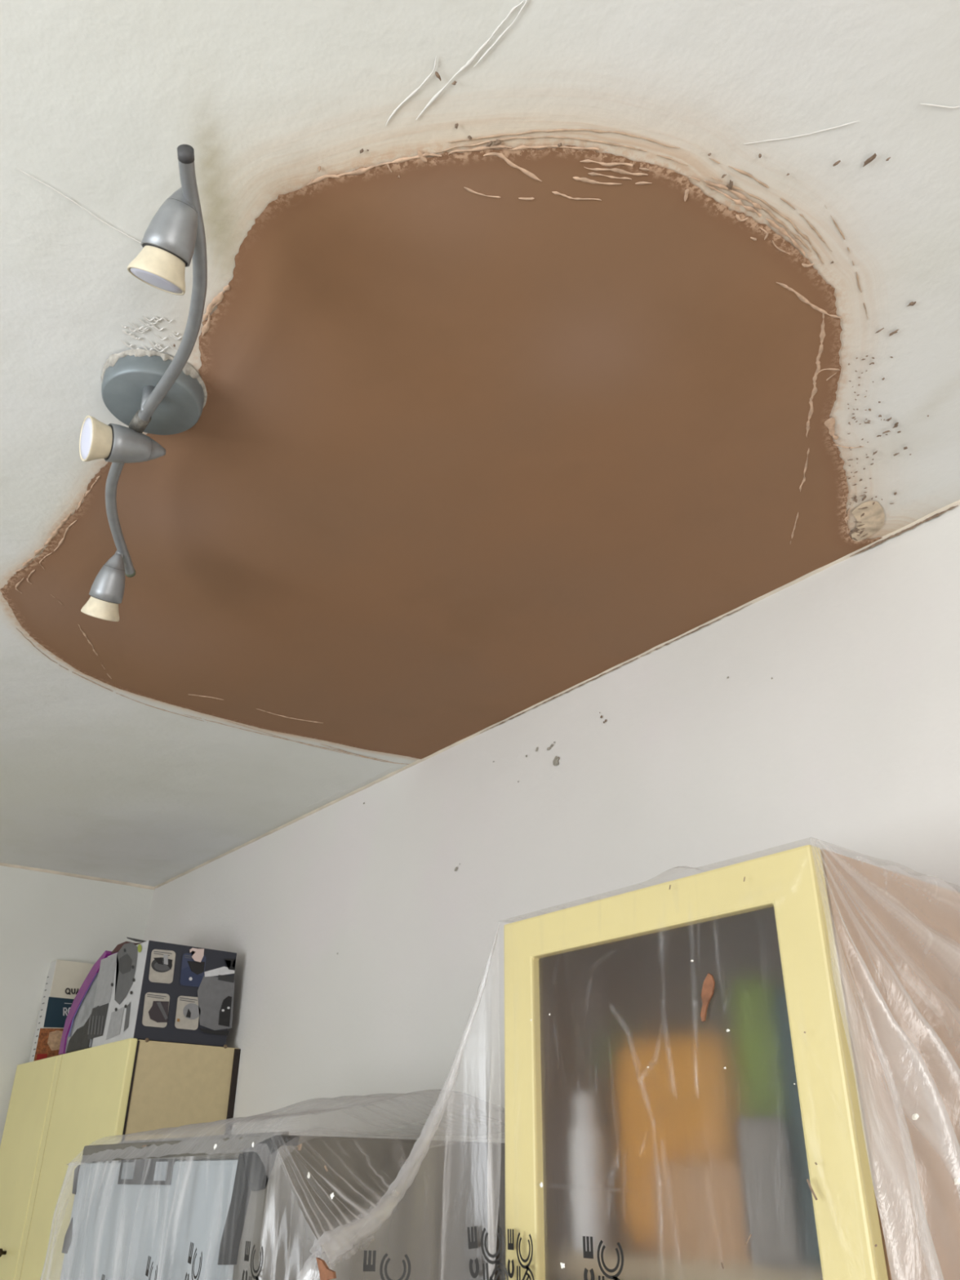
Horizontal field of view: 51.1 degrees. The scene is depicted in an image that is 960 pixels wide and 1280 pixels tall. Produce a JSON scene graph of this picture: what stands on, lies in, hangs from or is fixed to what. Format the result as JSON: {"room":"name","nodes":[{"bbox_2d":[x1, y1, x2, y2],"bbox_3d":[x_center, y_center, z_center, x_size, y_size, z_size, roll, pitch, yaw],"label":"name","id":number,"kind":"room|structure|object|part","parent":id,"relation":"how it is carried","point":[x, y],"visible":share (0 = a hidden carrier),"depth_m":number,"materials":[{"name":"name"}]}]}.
{"room":"damaged room","nodes":[
{"label":"damaged room","id":0,"kind":"room"},
{"bbox_2d":[0,865,155,1146],"bbox_3d":[-2.203,1.452,1.879,2.860,2.404,0.132,19,-34,-31],"label":"wall","id":1,"kind":"structure","parent":0,"point":[46,917],"depth_m":2.92,"materials":[{"name":"white paint"}]},
{"bbox_2d":[0,862,155,889],"bbox_3d":[-1.784,0.504,2.635,1.904,0.011,0.006,19,-34,-31],"label":"trim","id":2,"kind":"structure","parent":1,"relation":"attached to","point":[1,864],"depth_m":3.00,"materials":[{"name":"white paint"}]},
{"bbox_2d":[0,0,959,886],"bbox_3d":[-0.607,-0.490,0.786,2.729,0.005,5.036,21,-35,-34],"label":"ceiling","id":3,"kind":"structure","parent":0,"point":[540,345],"depth_m":1.10,"materials":[{"name":"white paint"}]},
{"bbox_2d":[79,144,207,622],"bbox_3d":[-0.372,-0.230,1.108,0.124,0.148,0.712,15,-31,-24],"label":"ceiling spotlight","id":4,"kind":"object","parent":3,"relation":"attached to","point":[153,392],"visible":1,"depth_m":1.10,"materials":[{"name":"metal"}]},
{"bbox_3d":[-0.422,-0.217,1.107,0.039,0.049,0.050,21,-35,-34],"label":"bulb","id":5,"kind":"part","parent":4,"relation":"part of","materials":[{"name":"beige ceramic"}]},
{"bbox_3d":[-0.508,-0.043,1.351,0.050,0.049,0.051,21,-35,-34],"label":"bulb","id":6,"kind":"part","parent":4,"relation":"part of","materials":[{"name":"beige ceramic"}]},
{"bbox_3d":[-0.366,-0.264,1.110,0.018,0.033,0.017,21,-35,-34],"label":"stem","id":7,"kind":"part","parent":4,"relation":"part of","materials":[{"name":"grey metal"}]},
{"bbox_3d":[-0.373,-0.278,1.145,0.111,0.028,0.111,21,-35,-34],"label":"ceiling plate","id":8,"kind":"part","parent":4,"relation":"part of","materials":[{"name":"paint"}]},
{"bbox_3d":[-0.278,-0.322,0.872,0.050,0.048,0.051,21,-35,-34],"label":"bulb","id":9,"kind":"part","parent":4,"relation":"part of","materials":[{"name":"beige ceramic"}]},
{"bbox_2d":[143,505,959,1142],"bbox_3d":[0.421,0.992,0.992,0.009,2.404,5.150,21,-35,-34],"label":"wall","id":10,"kind":"structure","parent":0,"point":[362,930],"depth_m":1.75,"materials":[{"name":"white paint"}]},
{"bbox_2d":[0,1037,240,1279],"bbox_3d":[-0.944,1.391,2.420,0.293,0.724,0.817,21,-35,-34],"label":"upper cabinet","id":11,"kind":"object","parent":10,"relation":"attached to","point":[60,1105],"visible":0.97,"depth_m":2.32,"materials":[{"name":"yellow wood"}]},
{"bbox_3d":[-1.155,1.480,2.423,0.023,0.019,0.019,21,-35,-34],"label":"knob","id":12,"kind":"part","parent":11,"relation":"part of","materials":[{"name":"brown metal"}]},
{"bbox_3d":[-1.181,1.442,2.515,0.018,0.720,0.326,21,-35,-34],"label":"door","id":13,"kind":"part","parent":11,"relation":"part of","materials":[{"name":"yellow wood"}]},
{"bbox_2d":[29,959,93,1062],"bbox_3d":[-1.165,1.077,2.884,0.196,0.276,0.067,21,-35,-34],"label":"box","id":14,"kind":"object","parent":11,"relation":"on","point":[64,979],"visible":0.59,"depth_m":2.84,"materials":[{"name":"grey cardboard"}]},
{"bbox_2d":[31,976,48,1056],"bbox_3d":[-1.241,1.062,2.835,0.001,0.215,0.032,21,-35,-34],"label":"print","id":15,"kind":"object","parent":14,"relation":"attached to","point":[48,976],"depth_m":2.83},
{"bbox_2d":[35,1053,47,1060],"bbox_3d":[-1.205,1.147,2.760,0.028,0.018,0.001,21,-35,-34],"label":"picture","id":16,"kind":"object","parent":14,"relation":"attached to","point":[39,1056],"depth_m":2.76},
{"bbox_2d":[29,960,57,1062],"bbox_3d":[-1.235,1.049,2.835,0.002,0.271,0.063,21,-35,-34],"label":"print","id":17,"kind":"object","parent":14,"relation":"attached to","point":[50,992],"depth_m":2.82,"materials":[{"name":"grey paper"}]},
{"bbox_3d":[-1.176,1.131,2.796,0.114,0.097,0.001,21,-35,-34],"label":"printed panel","id":18,"kind":"part","parent":14,"relation":"part of","materials":[{"name":"orange cardboard"}]},
{"bbox_2d":[47,1030,62,1050],"bbox_3d":[-1.180,1.118,2.799,0.049,0.053,0.001,21,-35,-34],"label":"picture","id":19,"kind":"object","parent":14,"relation":"attached to","point":[55,1037],"depth_m":2.80},
{"bbox_3d":[-1.175,1.056,2.837,0.104,0.082,0.001,21,-35,-34],"label":"printed panel","id":20,"kind":"part","parent":14,"relation":"part of","materials":[{"name":"blue cardboard"}]},
{"bbox_3d":[-0.927,1.295,2.240,0.018,0.720,0.475,21,-35,-34],"label":"door","id":21,"kind":"part","parent":11,"relation":"part of","materials":[{"name":"yellow wood"}]},
{"bbox_2d":[58,950,118,1054],"bbox_3d":[-0.966,0.960,2.632,0.155,0.232,0.226,21,-35,-34],"label":"plastic bag","id":22,"kind":"object","parent":11,"relation":"on","point":[74,1035],"visible":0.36,"depth_m":2.58,"materials":[{"name":"purple plastic"}]},
{"bbox_2d":[87,937,236,1047],"bbox_3d":[-0.784,0.871,2.488,0.239,0.265,0.307,21,-35,-34],"label":"appliance box","id":23,"kind":"object","parent":11,"relation":"on","point":[157,991],"visible":0.98,"depth_m":2.38,"materials":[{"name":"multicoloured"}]},
{"bbox_2d":[87,1003,108,1039],"bbox_3d":[-0.934,0.932,2.451,0.001,0.075,0.108,21,-35,-34],"label":"picture","id":24,"kind":"object","parent":23,"relation":"attached to","point":[101,1011],"depth_m":2.45},
{"bbox_2d":[93,953,116,1007],"bbox_3d":[-0.932,0.847,2.495,0.001,0.117,0.117,21,-35,-34],"label":"picture","id":25,"kind":"object","parent":23,"relation":"attached to","point":[107,967],"depth_m":2.49},
{"bbox_2d":[106,1006,124,1039],"bbox_3d":[-0.860,0.903,2.362,0.001,0.067,0.082,21,-35,-34],"label":"picture","id":26,"kind":"object","parent":23,"relation":"attached to","point":[114,1027],"depth_m":2.36},
{"bbox_2d":[91,940,148,1047],"bbox_3d":[-0.860,0.848,2.397,0.002,0.216,0.253,21,-35,-34],"label":"print","id":27,"kind":"object","parent":23,"relation":"attached to","point":[122,996],"depth_m":2.38},
{"bbox_2d":[118,953,132,973],"bbox_3d":[-0.859,0.783,2.426,0.001,0.048,0.088,21,-35,-34],"label":"picture","id":28,"kind":"object","parent":23,"relation":"attached to","point":[125,962],"depth_m":2.42},
{"bbox_2d":[114,942,137,1004],"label":"picture","id":29,"kind":"object","parent":23,"relation":"attached to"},
{"bbox_2d":[123,1002,130,1031],"bbox_3d":[-0.814,0.870,2.317,0.001,0.065,0.031,21,-35,-34],"label":"picture","id":30,"kind":"object","parent":23,"relation":"attached to","point":[127,1012],"depth_m":2.32},
{"bbox_2d":[142,992,169,1027],"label":"picture","id":31,"kind":"object","parent":23,"relation":"attached to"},
{"bbox_2d":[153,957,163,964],"bbox_3d":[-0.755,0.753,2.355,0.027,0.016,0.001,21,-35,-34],"label":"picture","id":32,"kind":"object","parent":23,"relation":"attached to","point":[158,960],"depth_m":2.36},
{"bbox_2d":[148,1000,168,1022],"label":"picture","id":33,"kind":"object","parent":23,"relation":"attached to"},
{"bbox_2d":[151,972,171,982],"bbox_3d":[-0.746,0.789,2.344,0.049,0.022,0.001,21,-35,-34],"label":"picture","id":34,"kind":"object","parent":23,"relation":"attached to","point":[160,977],"depth_m":2.34},
{"bbox_2d":[151,957,172,972],"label":"picture","id":35,"kind":"object","parent":23,"relation":"attached to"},
{"bbox_2d":[156,1001,167,1019],"bbox_3d":[-0.735,0.857,2.318,0.033,0.038,0.001,21,-35,-34],"label":"picture","id":36,"kind":"object","parent":23,"relation":"attached to","point":[159,1004],"depth_m":2.32},
{"bbox_2d":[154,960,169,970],"bbox_3d":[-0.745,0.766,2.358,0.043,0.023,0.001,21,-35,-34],"label":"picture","id":37,"kind":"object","parent":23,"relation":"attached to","point":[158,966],"depth_m":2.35},
{"bbox_2d":[148,949,175,983],"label":"picture","id":38,"kind":"object","parent":23,"relation":"attached to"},
{"bbox_2d":[163,954,168,964],"bbox_3d":[-0.741,0.754,2.367,0.015,0.022,0.001,21,-35,-34],"label":"picture","id":39,"kind":"object","parent":23,"relation":"attached to","point":[166,957],"depth_m":2.37},
{"bbox_2d":[167,959,172,969],"bbox_3d":[-0.733,0.766,2.368,0.012,0.024,0.001,21,-35,-34],"label":"picture","id":40,"kind":"object","parent":23,"relation":"attached to","point":[170,962],"depth_m":2.37},
{"bbox_2d":[174,995,199,1030],"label":"picture","id":41,"kind":"object","parent":23,"relation":"attached to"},
{"bbox_2d":[186,1008,191,1017],"bbox_3d":[-0.684,0.876,2.355,0.011,0.020,0.001,21,-35,-34],"label":"picture","id":42,"kind":"object","parent":23,"relation":"attached to","point":[188,1014],"depth_m":2.35},
{"bbox_2d":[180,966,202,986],"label":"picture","id":43,"kind":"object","parent":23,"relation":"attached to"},
{"bbox_2d":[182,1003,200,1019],"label":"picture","id":44,"kind":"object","parent":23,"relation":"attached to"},
{"bbox_2d":[179,953,205,986],"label":"picture","id":45,"kind":"object","parent":23,"relation":"attached to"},
{"bbox_2d":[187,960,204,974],"bbox_3d":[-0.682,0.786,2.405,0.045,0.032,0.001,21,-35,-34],"label":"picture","id":46,"kind":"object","parent":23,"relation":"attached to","point":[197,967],"depth_m":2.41},
{"bbox_2d":[189,947,204,962],"bbox_3d":[-0.683,0.758,2.417,0.038,0.032,0.001,21,-35,-34],"label":"picture","id":47,"kind":"object","parent":23,"relation":"attached to","point":[197,954],"depth_m":2.42},
{"bbox_2d":[199,1027,229,1035],"bbox_3d":[-0.631,0.928,2.376,0.080,0.012,0.001,21,-35,-34],"label":"picture","id":48,"kind":"object","parent":23,"relation":"attached to","point":[225,1033],"depth_m":2.38},
{"bbox_2d":[197,974,235,1030],"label":"picture","id":49,"kind":"object","parent":23,"relation":"attached to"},
{"bbox_2d":[204,966,234,977],"bbox_3d":[-0.633,0.808,2.439,0.079,0.030,0.001,21,-35,-34],"label":"picture","id":50,"kind":"object","parent":23,"relation":"attached to","point":[224,970],"depth_m":2.44},
{"bbox_2d":[218,995,231,1026],"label":"picture","id":51,"kind":"object","parent":23,"relation":"attached to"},
{"bbox_2d":[217,974,234,982],"bbox_3d":[-0.618,0.824,2.443,0.043,0.016,0.001,21,-35,-34],"label":"picture","id":52,"kind":"object","parent":23,"relation":"attached to","point":[224,978],"depth_m":2.44},
{"bbox_2d":[224,958,235,970],"bbox_3d":[-0.614,0.795,2.462,0.030,0.027,0.001,21,-35,-34],"label":"picture","id":53,"kind":"object","parent":23,"relation":"attached to","point":[230,962],"depth_m":2.46},
{"bbox_2d":[155,499,959,888],"bbox_3d":[0.476,-0.088,1.509,0.009,0.009,4.700,21,-35,-34],"label":"trim","id":54,"kind":"structure","parent":10,"relation":"attached to","point":[957,503],"depth_m":1.82,"materials":[{"name":"white paint"}]},
{"bbox_2d":[503,844,959,1279],"bbox_3d":[0.306,0.642,1.014,0.364,0.720,0.440,21,-35,-34],"label":"upper cabinet","id":55,"kind":"object","parent":10,"relation":"attached to","point":[677,1161],"visible":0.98,"depth_m":0.95,"materials":[{"name":"beige wood"}]},
{"bbox_3d":[0.174,0.588,0.919,0.001,0.627,0.344,21,-35,-34],"label":"glass pane","id":56,"kind":"part","parent":55,"relation":"part of","materials":[{"name":"glass"}]},
{"bbox_3d":[0.448,0.568,0.875,0.343,0.719,0.017,21,-35,-34],"label":"panel","id":57,"kind":"part","parent":55,"relation":"part of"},
{"bbox_3d":[-0.661,1.665,-0.329,2.927,0.050,5.300,21,-35,-34],"label":"floor","id":58,"kind":"structure","parent":0,"visible":0},
{"bbox_2d":[60,1131,505,1279],"bbox_3d":[-0.205,1.448,1.074,0.561,1.632,0.604,21,-35,-34],"label":"cabinet","id":59,"kind":"object","parent":58,"relation":"on","point":[246,1193],"visible":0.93,"depth_m":1.18,"materials":[{"name":"silver metal"}]},
{"bbox_3d":[-0.437,0.698,1.316,0.008,0.029,0.167,21,-35,-34],"label":"display panel","id":60,"kind":"part","parent":59,"relation":"part of","materials":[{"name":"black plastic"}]},
{"bbox_3d":[-0.429,1.393,0.945,0.030,1.602,0.512,21,-35,-34],"label":"door","id":61,"kind":"part","parent":59,"relation":"part of","materials":[{"name":"silver metal"}]},
{"bbox_3d":[-0.410,0.680,1.342,0.058,0.029,0.510,21,-35,-34],"label":"trim","id":62,"kind":"part","parent":59,"relation":"part of","materials":[{"name":"grey"}]},
{"bbox_3d":[-0.263,0.638,1.126,0.030,0.109,0.046,21,-35,-34],"label":"handle","id":63,"kind":"part","parent":59,"relation":"part of","materials":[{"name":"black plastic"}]},
{"bbox_3d":[-0.236,0.585,1.121,0.030,0.054,0.075,21,-35,-34],"label":"corner trim","id":64,"kind":"part","parent":59,"relation":"part of","materials":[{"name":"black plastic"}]},
{"bbox_2d":[40,839,959,1279],"bbox_3d":[-0.010,0.661,1.208,0.631,0.604,1.340,21,-35,-34],"label":"sheet","id":65,"kind":"object","parent":59,"relation":"on","point":[330,1253],"visible":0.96,"depth_m":0.95,"materials":[{"name":"white"}]}
]}

